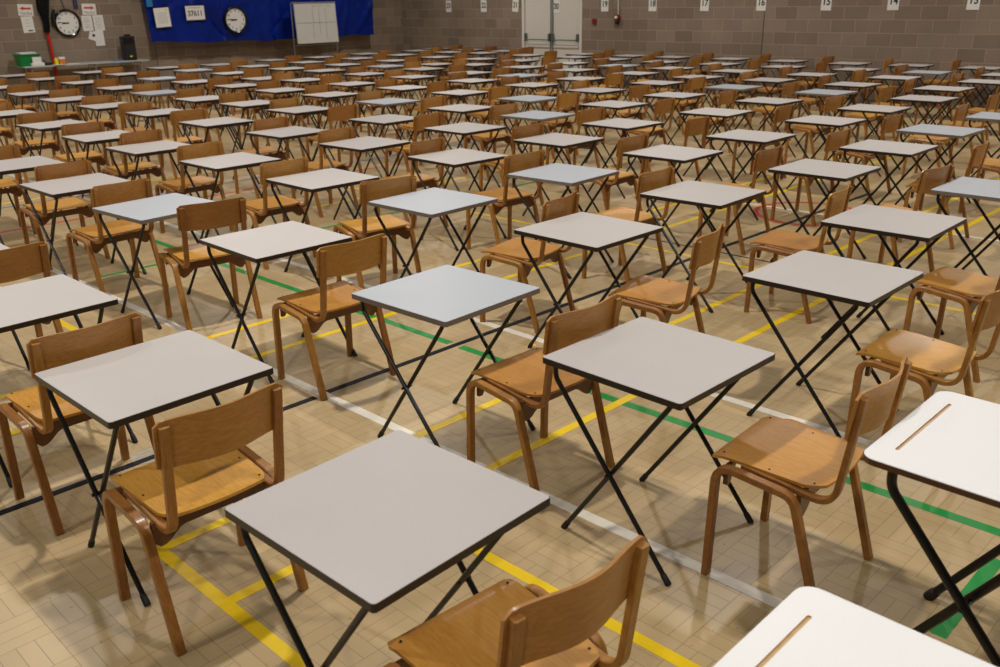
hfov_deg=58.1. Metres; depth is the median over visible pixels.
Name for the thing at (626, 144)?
chair
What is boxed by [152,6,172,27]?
framed notice
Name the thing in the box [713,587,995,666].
desk
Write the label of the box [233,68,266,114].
chair
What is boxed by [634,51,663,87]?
chair
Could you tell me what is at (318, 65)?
chair
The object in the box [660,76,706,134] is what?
chair
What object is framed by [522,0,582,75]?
door frame
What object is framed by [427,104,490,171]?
desk
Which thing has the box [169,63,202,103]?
chair
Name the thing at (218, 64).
desk
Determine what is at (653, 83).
desk
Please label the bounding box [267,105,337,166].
desk
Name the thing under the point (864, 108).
desk
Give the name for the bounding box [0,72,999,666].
floor
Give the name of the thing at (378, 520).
desk
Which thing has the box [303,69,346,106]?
desk
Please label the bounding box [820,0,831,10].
sheet
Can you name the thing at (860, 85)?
desk
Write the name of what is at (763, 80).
desk
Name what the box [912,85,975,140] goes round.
desk
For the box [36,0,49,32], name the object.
jacket
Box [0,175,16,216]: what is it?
desk
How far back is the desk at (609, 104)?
11.27 m
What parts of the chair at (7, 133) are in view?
seat, backrest, cross rail, leg frame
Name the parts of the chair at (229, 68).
backrest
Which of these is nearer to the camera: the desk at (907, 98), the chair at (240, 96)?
the desk at (907, 98)
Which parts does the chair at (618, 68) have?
seat, backrest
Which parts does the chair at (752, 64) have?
backrest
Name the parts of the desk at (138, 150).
leg, leg, leg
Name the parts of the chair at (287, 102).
leg frame, backrest, leg frame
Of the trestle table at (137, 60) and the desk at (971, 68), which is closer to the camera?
the desk at (971, 68)
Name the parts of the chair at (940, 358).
cross rail, leg frame, seat, leg frame, cross rail, backrest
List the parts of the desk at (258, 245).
leg, leg, leg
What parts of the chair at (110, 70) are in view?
backrest, leg frame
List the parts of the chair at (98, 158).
seat, backrest, cross rail, leg frame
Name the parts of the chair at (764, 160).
leg frame, seat, leg frame, cross rail, backrest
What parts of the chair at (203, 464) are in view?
cross rail, leg frame, seat, cross rail, backrest, leg frame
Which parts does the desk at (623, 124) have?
leg, leg, leg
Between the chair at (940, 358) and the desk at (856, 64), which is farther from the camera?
the desk at (856, 64)
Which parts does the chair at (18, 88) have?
leg frame, backrest, seat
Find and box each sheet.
[446,1,450,11]
[481,0,486,11]
[512,0,518,11]
[553,0,559,12]
[601,0,608,10]
[649,0,656,10]
[700,0,708,10]
[756,0,765,10]
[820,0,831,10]
[887,0,899,9]
[966,0,979,9]
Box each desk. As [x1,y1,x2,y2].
[0,74,43,111]
[0,85,27,130]
[0,109,38,155]
[0,156,77,245]
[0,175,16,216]
[0,243,29,369]
[0,274,137,487]
[7,90,57,140]
[16,119,95,172]
[19,173,146,275]
[26,77,74,115]
[34,330,273,606]
[39,96,102,153]
[59,80,107,118]
[61,130,140,197]
[72,70,114,110]
[77,102,146,158]
[92,193,232,329]
[95,85,150,126]
[104,72,147,101]
[105,140,192,224]
[125,108,197,169]
[130,90,188,133]
[137,76,183,121]
[145,66,181,97]
[171,79,220,116]
[173,68,217,108]
[173,95,237,148]
[179,117,259,183]
[179,152,280,241]
[199,63,237,95]
[200,221,357,383]
[210,71,250,113]
[213,83,262,132]
[219,100,283,152]
[224,430,549,666]
[236,64,276,98]
[240,76,289,119]
[246,126,332,199]
[253,87,306,140]
[254,59,290,86]
[265,168,379,280]
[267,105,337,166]
[268,67,310,102]
[280,78,322,119]
[288,61,324,95]
[301,91,358,148]
[302,56,332,77]
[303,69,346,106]
[319,136,410,219]
[324,63,360,92]
[329,81,379,128]
[342,57,372,90]
[343,72,389,112]
[348,53,380,78]
[348,114,420,177]
[352,265,539,447]
[356,98,420,160]
[366,64,406,98]
[368,187,497,278]
[377,59,412,92]
[377,85,432,138]
[388,54,418,72]
[389,75,437,115]
[400,50,430,60]
[404,67,445,105]
[408,148,506,250]
[420,56,454,84]
[421,48,449,75]
[421,63,451,97]
[424,122,505,191]
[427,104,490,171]
[431,89,487,146]
[433,51,460,80]
[447,71,492,113]
[447,78,498,123]
[453,49,483,76]
[459,63,495,101]
[466,58,498,89]
[468,52,498,78]
[487,50,516,73]
[495,73,544,119]
[497,95,558,152]
[500,59,539,95]
[500,110,574,163]
[501,65,544,105]
[504,82,558,132]
[507,163,618,278]
[513,54,543,80]
[513,133,603,215]
[514,212,662,347]
[543,317,774,586]
[548,62,589,94]
[551,68,597,111]
[555,76,604,118]
[556,56,591,90]
[565,53,598,84]
[566,87,625,144]
[579,100,648,166]
[582,118,663,198]
[592,58,631,95]
[597,64,640,101]
[611,54,643,85]
[611,71,659,110]
[623,144,722,246]
[629,80,684,128]
[640,180,765,312]
[641,60,681,98]
[643,92,705,147]
[649,66,695,110]
[654,56,692,88]
[672,75,724,120]
[679,107,753,180]
[698,62,741,100]
[704,84,762,133]
[706,129,795,219]
[710,57,750,94]
[710,69,758,108]
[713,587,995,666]
[735,97,803,158]
[742,77,796,127]
[742,250,923,438]
[760,65,806,105]
[766,59,808,97]
[768,159,880,261]
[784,115,866,192]
[786,72,836,116]
[794,89,857,146]
[820,204,966,338]
[823,82,881,135]
[828,62,871,99]
[831,67,880,111]
[837,104,911,176]
[839,139,938,239]
[863,391,999,666]
[868,75,921,123]
[888,63,933,106]
[889,95,958,161]
[895,124,985,206]
[902,70,952,115]
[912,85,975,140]
[928,177,999,293]
[957,66,999,109]
[957,79,999,134]
[965,112,999,176]
[978,73,999,121]
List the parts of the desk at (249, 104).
leg, leg, leg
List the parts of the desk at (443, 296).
leg, leg, leg, leg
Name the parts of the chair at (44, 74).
leg frame, backrest, leg frame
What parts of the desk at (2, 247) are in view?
leg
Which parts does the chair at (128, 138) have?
leg frame, seat, cross rail, backrest, leg frame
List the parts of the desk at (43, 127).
leg, leg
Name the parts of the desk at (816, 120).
leg, leg, leg, leg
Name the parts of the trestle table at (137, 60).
leg frame, leg frame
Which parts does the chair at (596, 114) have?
leg frame, cross rail, leg frame, backrest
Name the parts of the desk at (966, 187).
leg, leg, leg, leg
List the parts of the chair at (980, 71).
leg frame, leg frame, backrest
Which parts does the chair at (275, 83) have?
leg frame, cross rail, backrest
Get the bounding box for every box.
[30,62,44,65]
[57,57,65,63]
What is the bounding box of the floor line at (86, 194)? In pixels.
[1,194,88,208]
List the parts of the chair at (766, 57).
backrest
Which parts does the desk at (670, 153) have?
leg, leg, leg, leg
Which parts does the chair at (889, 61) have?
leg frame, backrest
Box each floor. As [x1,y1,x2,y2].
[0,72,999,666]
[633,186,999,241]
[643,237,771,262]
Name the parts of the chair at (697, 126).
leg frame, backrest, leg frame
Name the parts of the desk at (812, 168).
leg, leg, leg, leg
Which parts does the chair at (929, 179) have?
leg frame, seat, leg frame, backrest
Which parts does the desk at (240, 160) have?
leg, leg, leg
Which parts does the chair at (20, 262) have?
backrest, leg frame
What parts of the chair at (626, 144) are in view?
leg frame, seat, cross rail, leg frame, backrest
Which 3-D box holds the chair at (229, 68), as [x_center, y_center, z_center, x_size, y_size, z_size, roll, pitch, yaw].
[-5.660,-4.970,18.164,0.526,0.845,0.506,17,27,40]
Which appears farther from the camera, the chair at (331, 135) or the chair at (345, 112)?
the chair at (345, 112)
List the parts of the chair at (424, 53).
backrest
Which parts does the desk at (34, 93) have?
leg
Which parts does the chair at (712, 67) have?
leg frame, leg frame, backrest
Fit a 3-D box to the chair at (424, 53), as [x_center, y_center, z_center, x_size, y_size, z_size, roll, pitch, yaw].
[-1.937,-6.474,22.039,0.526,0.845,0.506,17,27,40]
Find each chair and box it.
[0,79,17,125]
[0,83,38,136]
[0,102,16,144]
[0,144,36,233]
[0,241,63,337]
[0,313,154,535]
[9,111,63,182]
[19,71,55,110]
[19,160,110,269]
[43,88,82,144]
[49,75,88,119]
[51,121,112,198]
[66,178,168,292]
[75,94,117,158]
[93,78,119,118]
[95,67,128,102]
[101,129,169,196]
[102,382,308,656]
[109,101,159,164]
[123,83,165,135]
[129,70,164,108]
[155,141,232,232]
[158,108,215,178]
[158,197,262,330]
[164,87,211,141]
[166,73,202,120]
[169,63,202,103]
[196,77,236,129]
[202,65,232,109]
[208,92,253,154]
[221,60,249,92]
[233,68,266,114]
[233,116,296,198]
[233,157,316,268]
[241,80,281,133]
[254,97,305,157]
[257,61,286,96]
[260,73,297,120]
[272,233,395,400]
[275,55,301,86]
[290,84,332,140]
[291,126,358,217]
[294,63,324,104]
[306,104,362,172]
[307,74,341,126]
[313,58,342,91]
[322,53,347,89]
[333,66,368,109]
[333,175,421,288]
[339,90,385,154]
[347,59,376,100]
[359,78,399,133]
[366,54,387,89]
[368,50,392,81]
[371,69,405,115]
[377,137,448,225]
[383,535,649,666]
[385,112,444,186]
[396,96,444,164]
[398,61,421,98]
[400,56,419,96]
[406,81,448,138]
[407,51,432,84]
[421,47,443,80]
[430,72,467,122]
[436,59,467,99]
[440,45,462,76]
[441,52,468,89]
[446,64,465,105]
[461,48,473,77]
[464,103,517,177]
[465,86,510,148]
[466,150,544,249]
[466,294,621,490]
[473,46,496,76]
[476,67,510,104]
[479,76,519,131]
[479,123,544,209]
[480,191,579,332]
[483,54,512,91]
[484,60,515,98]
[495,49,520,82]
[516,47,533,80]
[524,56,554,94]
[527,70,565,120]
[529,51,556,81]
[529,63,562,109]
[530,92,579,159]
[546,80,589,135]
[546,107,604,186]
[575,133,648,212]
[576,52,604,76]
[581,166,674,282]
[583,73,623,109]
[585,58,609,102]
[586,65,622,109]
[587,49,614,85]
[602,84,650,144]
[608,223,725,333]
[620,98,675,171]
[622,55,654,95]
[628,60,663,102]
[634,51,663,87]
[644,68,683,119]
[644,116,710,183]
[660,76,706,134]
[669,56,703,92]
[681,53,713,91]
[683,63,721,110]
[684,89,736,152]
[697,145,783,254]
[701,356,912,587]
[711,71,754,126]
[725,59,761,105]
[731,104,794,183]
[737,54,771,93]
[744,183,852,323]
[748,81,797,140]
[751,66,792,118]
[770,128,851,225]
[784,74,831,130]
[784,95,845,163]
[788,61,827,110]
[796,56,834,97]
[821,69,866,115]
[830,113,904,200]
[841,86,896,142]
[844,290,999,441]
[847,163,954,271]
[856,58,893,102]
[864,64,908,103]
[864,78,916,140]
[897,140,989,248]
[901,102,969,177]
[903,267,999,382]
[913,72,964,125]
[919,59,960,107]
[936,93,999,163]
[938,66,985,121]
[955,102,999,148]
[958,157,999,212]
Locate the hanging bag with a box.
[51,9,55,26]
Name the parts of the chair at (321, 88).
leg frame, cross rail, backrest, leg frame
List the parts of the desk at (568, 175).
leg, leg, leg, leg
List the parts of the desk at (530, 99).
leg, leg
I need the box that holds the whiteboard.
[290,1,345,79]
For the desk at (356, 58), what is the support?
on the floor at (61, 605)
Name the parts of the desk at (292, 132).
leg, leg, leg, leg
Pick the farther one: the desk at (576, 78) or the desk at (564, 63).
the desk at (564, 63)
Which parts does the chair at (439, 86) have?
leg frame, backrest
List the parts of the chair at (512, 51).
backrest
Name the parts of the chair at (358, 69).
leg frame, cross rail, backrest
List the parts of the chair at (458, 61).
backrest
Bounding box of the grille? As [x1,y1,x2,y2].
[124,45,135,57]
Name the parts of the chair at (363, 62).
backrest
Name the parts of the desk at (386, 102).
leg, leg, leg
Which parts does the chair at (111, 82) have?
backrest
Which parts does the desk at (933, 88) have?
leg, leg, leg, leg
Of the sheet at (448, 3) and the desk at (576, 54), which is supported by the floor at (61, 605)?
the desk at (576, 54)
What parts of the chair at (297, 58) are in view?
backrest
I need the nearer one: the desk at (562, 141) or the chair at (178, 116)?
the desk at (562, 141)
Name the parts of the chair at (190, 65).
leg frame, backrest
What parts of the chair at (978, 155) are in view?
seat, leg frame, leg frame, backrest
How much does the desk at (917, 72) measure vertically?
0.735 m
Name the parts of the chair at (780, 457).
cross rail, leg frame, seat, cross rail, leg frame, backrest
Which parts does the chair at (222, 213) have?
leg frame, seat, cross rail, backrest, leg frame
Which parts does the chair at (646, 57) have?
backrest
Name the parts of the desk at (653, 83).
leg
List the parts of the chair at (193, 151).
leg frame, seat, cross rail, backrest, leg frame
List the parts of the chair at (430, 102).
seat, leg frame, backrest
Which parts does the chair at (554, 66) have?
backrest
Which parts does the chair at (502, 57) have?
backrest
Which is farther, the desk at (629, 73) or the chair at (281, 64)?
the chair at (281, 64)
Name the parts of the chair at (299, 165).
leg frame, seat, cross rail, backrest, leg frame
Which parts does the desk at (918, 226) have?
leg, leg, leg, leg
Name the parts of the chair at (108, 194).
leg frame, seat, cross rail, backrest, leg frame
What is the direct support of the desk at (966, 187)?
on the floor at (61, 605)
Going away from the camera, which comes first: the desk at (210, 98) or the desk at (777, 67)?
the desk at (210, 98)
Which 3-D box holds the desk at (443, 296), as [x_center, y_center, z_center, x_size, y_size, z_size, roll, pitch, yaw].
[-0.243,0.148,4.291,0.622,0.740,0.622,17,27,39]
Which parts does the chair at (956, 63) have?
leg frame, seat, backrest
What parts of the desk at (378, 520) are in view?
leg, leg, leg, leg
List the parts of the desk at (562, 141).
leg, leg, leg, leg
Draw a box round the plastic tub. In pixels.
[12,53,40,66]
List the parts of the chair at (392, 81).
leg frame, cross rail, backrest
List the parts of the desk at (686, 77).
leg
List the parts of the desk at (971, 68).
leg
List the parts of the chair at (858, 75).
leg frame, backrest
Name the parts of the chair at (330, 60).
backrest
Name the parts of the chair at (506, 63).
backrest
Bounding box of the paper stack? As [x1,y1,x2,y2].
[16,52,35,53]
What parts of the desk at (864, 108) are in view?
leg, leg, leg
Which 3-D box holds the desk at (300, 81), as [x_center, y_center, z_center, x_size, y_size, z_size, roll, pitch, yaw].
[-3.403,-4.074,15.797,0.622,0.735,0.622,17,27,40]
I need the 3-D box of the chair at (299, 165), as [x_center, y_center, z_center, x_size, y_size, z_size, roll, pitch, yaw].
[-1.837,-1.012,7.329,0.526,0.845,0.506,18,27,41]
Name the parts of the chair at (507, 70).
leg frame, backrest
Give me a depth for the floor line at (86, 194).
9.79 m
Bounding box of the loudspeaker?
[119,34,136,60]
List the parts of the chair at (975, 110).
leg frame, seat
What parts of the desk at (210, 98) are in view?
leg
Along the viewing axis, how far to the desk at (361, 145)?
8.53 m
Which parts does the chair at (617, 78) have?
leg frame, seat, backrest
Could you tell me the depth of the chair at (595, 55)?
20.01 m
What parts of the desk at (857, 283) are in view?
leg, leg, leg, leg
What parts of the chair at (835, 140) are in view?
leg frame, cross rail, leg frame, backrest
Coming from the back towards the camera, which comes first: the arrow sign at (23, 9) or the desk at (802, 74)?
the arrow sign at (23, 9)
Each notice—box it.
[21,16,34,32]
[81,15,93,30]
[88,31,101,42]
[92,15,104,30]
[94,30,104,45]
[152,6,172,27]
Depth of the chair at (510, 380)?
3.78 m
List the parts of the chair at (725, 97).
leg frame, seat, leg frame, cross rail, backrest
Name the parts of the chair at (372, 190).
leg frame, seat, cross rail, backrest, leg frame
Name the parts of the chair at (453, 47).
backrest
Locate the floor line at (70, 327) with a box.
[0,286,77,330]
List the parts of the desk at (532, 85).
leg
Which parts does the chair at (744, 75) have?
leg frame, leg frame, backrest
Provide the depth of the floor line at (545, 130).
11.95 m
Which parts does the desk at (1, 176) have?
leg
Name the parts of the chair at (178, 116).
leg frame, seat, backrest, leg frame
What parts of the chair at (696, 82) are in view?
leg frame, seat, cross rail, backrest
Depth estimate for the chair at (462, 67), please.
17.15 m
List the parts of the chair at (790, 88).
leg frame, seat, leg frame, backrest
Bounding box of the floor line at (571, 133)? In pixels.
[0,133,571,232]
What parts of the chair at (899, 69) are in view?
leg frame, seat, backrest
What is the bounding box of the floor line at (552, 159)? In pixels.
[314,159,552,207]
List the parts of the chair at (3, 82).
backrest, leg frame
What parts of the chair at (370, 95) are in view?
leg frame, backrest, leg frame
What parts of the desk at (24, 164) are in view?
leg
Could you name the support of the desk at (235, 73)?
on the floor at (61, 605)
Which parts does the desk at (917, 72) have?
leg, leg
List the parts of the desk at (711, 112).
leg, leg, leg, leg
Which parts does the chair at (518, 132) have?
leg frame, seat, backrest, leg frame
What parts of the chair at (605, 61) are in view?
backrest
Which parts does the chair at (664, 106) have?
leg frame, seat, leg frame, cross rail, backrest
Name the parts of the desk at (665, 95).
leg, leg, leg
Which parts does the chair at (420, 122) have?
leg frame, seat, backrest, leg frame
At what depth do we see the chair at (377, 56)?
20.98 m
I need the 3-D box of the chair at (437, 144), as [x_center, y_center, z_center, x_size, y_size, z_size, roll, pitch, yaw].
[-0.798,-1.368,8.238,0.526,0.845,0.506,15,26,37]
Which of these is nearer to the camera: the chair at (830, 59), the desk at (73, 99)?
the desk at (73, 99)
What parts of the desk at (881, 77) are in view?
leg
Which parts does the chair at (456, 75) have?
cross rail, backrest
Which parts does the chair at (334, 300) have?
cross rail, leg frame, seat, cross rail, backrest, leg frame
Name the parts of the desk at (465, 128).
leg, leg, leg, leg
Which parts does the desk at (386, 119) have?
leg, leg, leg, leg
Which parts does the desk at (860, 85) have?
leg, leg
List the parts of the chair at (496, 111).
leg frame, seat, cross rail, leg frame, backrest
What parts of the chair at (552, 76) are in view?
seat, backrest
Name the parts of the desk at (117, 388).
leg, leg, leg, leg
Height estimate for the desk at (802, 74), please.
0.735 m
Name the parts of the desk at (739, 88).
leg, leg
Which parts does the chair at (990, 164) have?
leg frame, seat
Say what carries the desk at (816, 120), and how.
on the floor at (61, 605)
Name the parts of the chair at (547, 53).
backrest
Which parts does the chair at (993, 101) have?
leg frame, seat, leg frame, backrest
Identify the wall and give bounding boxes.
[0,0,403,104]
[401,0,999,108]
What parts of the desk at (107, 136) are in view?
leg, leg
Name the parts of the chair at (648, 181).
leg frame, seat, leg frame, cross rail, backrest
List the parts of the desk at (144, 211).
leg, leg, leg, leg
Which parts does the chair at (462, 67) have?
cross rail, backrest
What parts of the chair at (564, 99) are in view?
leg frame, seat, cross rail, leg frame, backrest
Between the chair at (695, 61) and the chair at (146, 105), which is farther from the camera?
the chair at (695, 61)
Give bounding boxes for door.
[524,0,551,79]
[551,0,579,81]
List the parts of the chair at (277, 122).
leg frame, seat, backrest, cross rail, leg frame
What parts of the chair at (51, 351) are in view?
cross rail, leg frame, seat, cross rail, backrest, leg frame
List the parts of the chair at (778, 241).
cross rail, leg frame, seat, leg frame, backrest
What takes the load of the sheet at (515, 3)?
attached to the wall at (939, 33)
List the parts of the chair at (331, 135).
leg frame, seat, backrest, cross rail, leg frame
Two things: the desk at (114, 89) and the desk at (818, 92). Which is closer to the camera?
the desk at (818, 92)
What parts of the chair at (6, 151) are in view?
seat, backrest, cross rail, leg frame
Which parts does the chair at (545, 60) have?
backrest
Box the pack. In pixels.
[32,57,41,62]
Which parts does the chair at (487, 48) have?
backrest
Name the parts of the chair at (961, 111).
leg frame, seat, leg frame, cross rail, backrest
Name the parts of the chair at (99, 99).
leg frame, backrest, seat, cross rail, leg frame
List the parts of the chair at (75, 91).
leg frame, backrest, seat, cross rail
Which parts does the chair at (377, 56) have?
backrest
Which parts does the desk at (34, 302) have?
leg, leg, leg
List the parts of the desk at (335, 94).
leg, leg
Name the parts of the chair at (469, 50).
backrest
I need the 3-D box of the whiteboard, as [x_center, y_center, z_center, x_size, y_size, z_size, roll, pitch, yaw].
[-4.834,-7.694,23.779,0.600,1.999,1.388,18,28,41]
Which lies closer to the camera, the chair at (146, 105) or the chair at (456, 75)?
the chair at (146, 105)
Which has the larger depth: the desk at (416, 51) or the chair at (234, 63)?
the desk at (416, 51)
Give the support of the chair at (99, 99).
on the floor at (61, 605)
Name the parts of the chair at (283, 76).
leg frame, seat, backrest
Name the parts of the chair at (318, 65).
backrest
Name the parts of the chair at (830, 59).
leg frame, backrest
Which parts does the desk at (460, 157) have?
leg, leg, leg, leg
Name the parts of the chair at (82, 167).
leg frame, seat, backrest, cross rail, leg frame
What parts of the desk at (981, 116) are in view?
leg, leg, leg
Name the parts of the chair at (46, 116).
leg frame, seat, backrest, cross rail, leg frame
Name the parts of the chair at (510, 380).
cross rail, leg frame, seat, cross rail, leg frame, backrest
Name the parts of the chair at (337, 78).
leg frame, cross rail, backrest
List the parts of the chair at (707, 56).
seat, backrest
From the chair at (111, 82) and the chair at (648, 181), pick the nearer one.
the chair at (648, 181)
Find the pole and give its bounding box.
[46,33,60,89]
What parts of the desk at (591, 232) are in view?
leg, leg, leg, leg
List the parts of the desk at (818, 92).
leg, leg, leg, leg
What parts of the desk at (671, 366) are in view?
leg, leg, leg, leg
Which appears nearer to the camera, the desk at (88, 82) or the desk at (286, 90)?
the desk at (286, 90)
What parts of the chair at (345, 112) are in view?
leg frame, backrest, leg frame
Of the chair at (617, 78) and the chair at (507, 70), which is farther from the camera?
the chair at (507, 70)
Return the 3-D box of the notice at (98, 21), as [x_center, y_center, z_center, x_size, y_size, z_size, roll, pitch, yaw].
[-9.134,-7.072,20.503,0.004,0.343,0.242,18,28,41]
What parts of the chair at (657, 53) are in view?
backrest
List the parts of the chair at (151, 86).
leg frame, backrest, leg frame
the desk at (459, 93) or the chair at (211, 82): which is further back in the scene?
the chair at (211, 82)
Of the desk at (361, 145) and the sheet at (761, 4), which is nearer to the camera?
the desk at (361, 145)
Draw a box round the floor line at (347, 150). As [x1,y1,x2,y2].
[2,150,347,203]
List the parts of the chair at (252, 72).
leg frame, backrest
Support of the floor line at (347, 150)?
on the floor at (61, 605)
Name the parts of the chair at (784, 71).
leg frame, seat, backrest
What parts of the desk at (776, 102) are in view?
leg, leg, leg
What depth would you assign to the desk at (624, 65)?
17.66 m
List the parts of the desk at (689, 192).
leg, leg, leg, leg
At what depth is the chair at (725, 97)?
11.74 m
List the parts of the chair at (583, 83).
leg frame, cross rail, backrest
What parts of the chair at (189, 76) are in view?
leg frame, backrest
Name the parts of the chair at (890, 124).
leg frame, leg frame, cross rail, backrest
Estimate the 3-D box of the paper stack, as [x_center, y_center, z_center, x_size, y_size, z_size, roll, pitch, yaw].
[-10.161,-6.013,19.298,0.320,0.026,0.260,-19,27,-39]
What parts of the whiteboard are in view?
post, rail, board panel, rail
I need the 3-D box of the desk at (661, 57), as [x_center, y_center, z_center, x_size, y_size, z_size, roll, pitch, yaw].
[3.823,-5.765,20.013,0.622,0.735,0.622,-20,28,-41]
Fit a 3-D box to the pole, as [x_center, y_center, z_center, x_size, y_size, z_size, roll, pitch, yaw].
[-9.895,-6.011,19.981,0.068,1.662,0.128,18,28,41]
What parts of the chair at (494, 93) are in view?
leg frame, seat, leg frame, backrest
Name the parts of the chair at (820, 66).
leg frame, seat, backrest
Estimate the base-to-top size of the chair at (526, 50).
0.845 m
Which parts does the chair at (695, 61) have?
backrest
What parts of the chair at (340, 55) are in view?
backrest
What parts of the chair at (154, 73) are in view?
leg frame, backrest, leg frame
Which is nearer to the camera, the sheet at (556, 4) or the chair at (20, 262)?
the chair at (20, 262)
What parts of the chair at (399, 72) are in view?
cross rail, backrest, leg frame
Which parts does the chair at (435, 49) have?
backrest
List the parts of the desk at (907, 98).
leg, leg, leg, leg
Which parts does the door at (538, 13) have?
rail moulding, locking rod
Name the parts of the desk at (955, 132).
leg, leg, leg, leg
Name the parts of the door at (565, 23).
locking rod, rail moulding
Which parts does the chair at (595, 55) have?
backrest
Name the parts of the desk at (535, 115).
leg, leg, leg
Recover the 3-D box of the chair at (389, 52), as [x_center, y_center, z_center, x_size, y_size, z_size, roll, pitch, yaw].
[-3.018,-6.764,22.871,0.506,0.845,0.526,-19,27,-40]
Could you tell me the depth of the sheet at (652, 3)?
20.52 m
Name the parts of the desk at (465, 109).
leg, leg, leg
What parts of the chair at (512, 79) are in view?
leg frame, backrest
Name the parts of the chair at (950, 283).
cross rail, leg frame, leg frame, seat, cross rail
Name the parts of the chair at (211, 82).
leg frame, cross rail, backrest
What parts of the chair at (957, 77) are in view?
leg frame, leg frame, backrest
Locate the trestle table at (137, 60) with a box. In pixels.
[17,59,148,100]
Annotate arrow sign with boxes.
[17,4,33,15]
[81,4,96,14]
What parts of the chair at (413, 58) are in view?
backrest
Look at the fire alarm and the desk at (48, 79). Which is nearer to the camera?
the desk at (48, 79)
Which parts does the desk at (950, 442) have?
leg, leg, leg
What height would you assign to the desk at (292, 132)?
0.735 m
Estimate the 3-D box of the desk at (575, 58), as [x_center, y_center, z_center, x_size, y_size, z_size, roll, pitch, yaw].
[1.703,-5.934,20.567,0.622,0.735,0.622,18,28,41]
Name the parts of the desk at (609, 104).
leg, leg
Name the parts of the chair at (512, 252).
cross rail, leg frame, seat, cross rail, leg frame, backrest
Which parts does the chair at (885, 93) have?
leg frame, seat, leg frame, cross rail, backrest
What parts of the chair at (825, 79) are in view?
leg frame, seat, leg frame, cross rail, backrest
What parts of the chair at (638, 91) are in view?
leg frame, seat, cross rail, backrest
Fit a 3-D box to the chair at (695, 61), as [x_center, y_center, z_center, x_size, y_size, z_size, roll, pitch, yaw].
[3.804,-5.203,18.347,0.526,0.845,0.506,17,27,40]
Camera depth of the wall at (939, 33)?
18.86 m
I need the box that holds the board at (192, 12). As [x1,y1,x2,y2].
[184,5,205,20]
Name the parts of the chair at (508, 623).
leg frame, cross rail, seat, leg frame, backrest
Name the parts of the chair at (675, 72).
leg frame, seat, backrest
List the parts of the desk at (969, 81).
leg, leg, leg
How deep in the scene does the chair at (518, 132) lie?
8.88 m
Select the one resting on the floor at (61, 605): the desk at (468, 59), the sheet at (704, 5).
the desk at (468, 59)
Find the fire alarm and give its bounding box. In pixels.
[614,14,620,23]
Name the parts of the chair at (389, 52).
backrest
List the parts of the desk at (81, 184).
leg, leg, leg, leg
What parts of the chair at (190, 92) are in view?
leg frame, backrest, leg frame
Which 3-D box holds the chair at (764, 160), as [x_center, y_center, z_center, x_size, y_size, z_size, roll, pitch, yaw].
[2.006,-1.141,7.496,0.526,0.845,0.506,17,27,40]
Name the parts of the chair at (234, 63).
backrest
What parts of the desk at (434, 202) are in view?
leg, leg, leg, leg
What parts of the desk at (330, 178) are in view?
leg, leg, leg, leg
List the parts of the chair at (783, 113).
leg frame, leg frame, cross rail, backrest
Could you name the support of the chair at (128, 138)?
on the floor at (61, 605)
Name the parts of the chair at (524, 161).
leg frame, seat, cross rail, leg frame, backrest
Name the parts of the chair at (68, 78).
backrest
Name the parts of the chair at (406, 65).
cross rail, backrest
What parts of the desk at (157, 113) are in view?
leg, leg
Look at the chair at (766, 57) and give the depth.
18.57 m
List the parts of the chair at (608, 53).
backrest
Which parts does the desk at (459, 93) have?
leg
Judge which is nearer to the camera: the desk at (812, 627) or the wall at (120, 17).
the desk at (812, 627)
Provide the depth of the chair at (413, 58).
19.88 m
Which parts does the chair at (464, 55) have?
backrest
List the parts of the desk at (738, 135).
leg, leg, leg, leg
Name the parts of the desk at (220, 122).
leg, leg, leg, leg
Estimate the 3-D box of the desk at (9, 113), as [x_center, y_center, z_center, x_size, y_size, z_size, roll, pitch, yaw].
[-6.302,-2.460,11.588,0.622,0.735,0.622,18,28,42]
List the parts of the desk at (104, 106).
leg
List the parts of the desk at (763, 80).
leg, leg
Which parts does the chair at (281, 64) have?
backrest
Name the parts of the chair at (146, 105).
leg frame, seat, backrest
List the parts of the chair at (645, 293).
leg frame, seat, leg frame, cross rail, backrest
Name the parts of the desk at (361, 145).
leg, leg, leg, leg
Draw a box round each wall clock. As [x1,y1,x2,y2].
[55,9,80,36]
[223,6,247,33]
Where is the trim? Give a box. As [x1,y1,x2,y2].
[758,11,764,89]
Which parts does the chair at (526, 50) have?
backrest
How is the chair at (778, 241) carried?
on the floor at (61, 605)
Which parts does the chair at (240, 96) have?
leg frame, backrest, leg frame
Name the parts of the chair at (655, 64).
backrest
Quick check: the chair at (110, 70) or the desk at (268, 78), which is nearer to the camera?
the desk at (268, 78)
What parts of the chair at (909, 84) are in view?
leg frame, seat, leg frame, backrest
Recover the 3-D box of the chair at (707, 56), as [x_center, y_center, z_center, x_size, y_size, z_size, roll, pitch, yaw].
[4.297,-5.648,19.523,0.526,0.845,0.506,18,28,42]
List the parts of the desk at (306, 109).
leg, leg, leg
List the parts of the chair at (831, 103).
leg frame, seat, leg frame, cross rail, backrest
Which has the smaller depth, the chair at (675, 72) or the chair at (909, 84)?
the chair at (909, 84)
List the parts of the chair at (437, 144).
leg frame, seat, cross rail, backrest, leg frame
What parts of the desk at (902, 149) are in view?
leg, leg, leg, leg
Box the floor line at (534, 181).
[101,181,535,277]
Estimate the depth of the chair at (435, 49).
23.72 m
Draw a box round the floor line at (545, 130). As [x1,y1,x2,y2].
[153,130,545,195]
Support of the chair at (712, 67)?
on the floor at (61, 605)

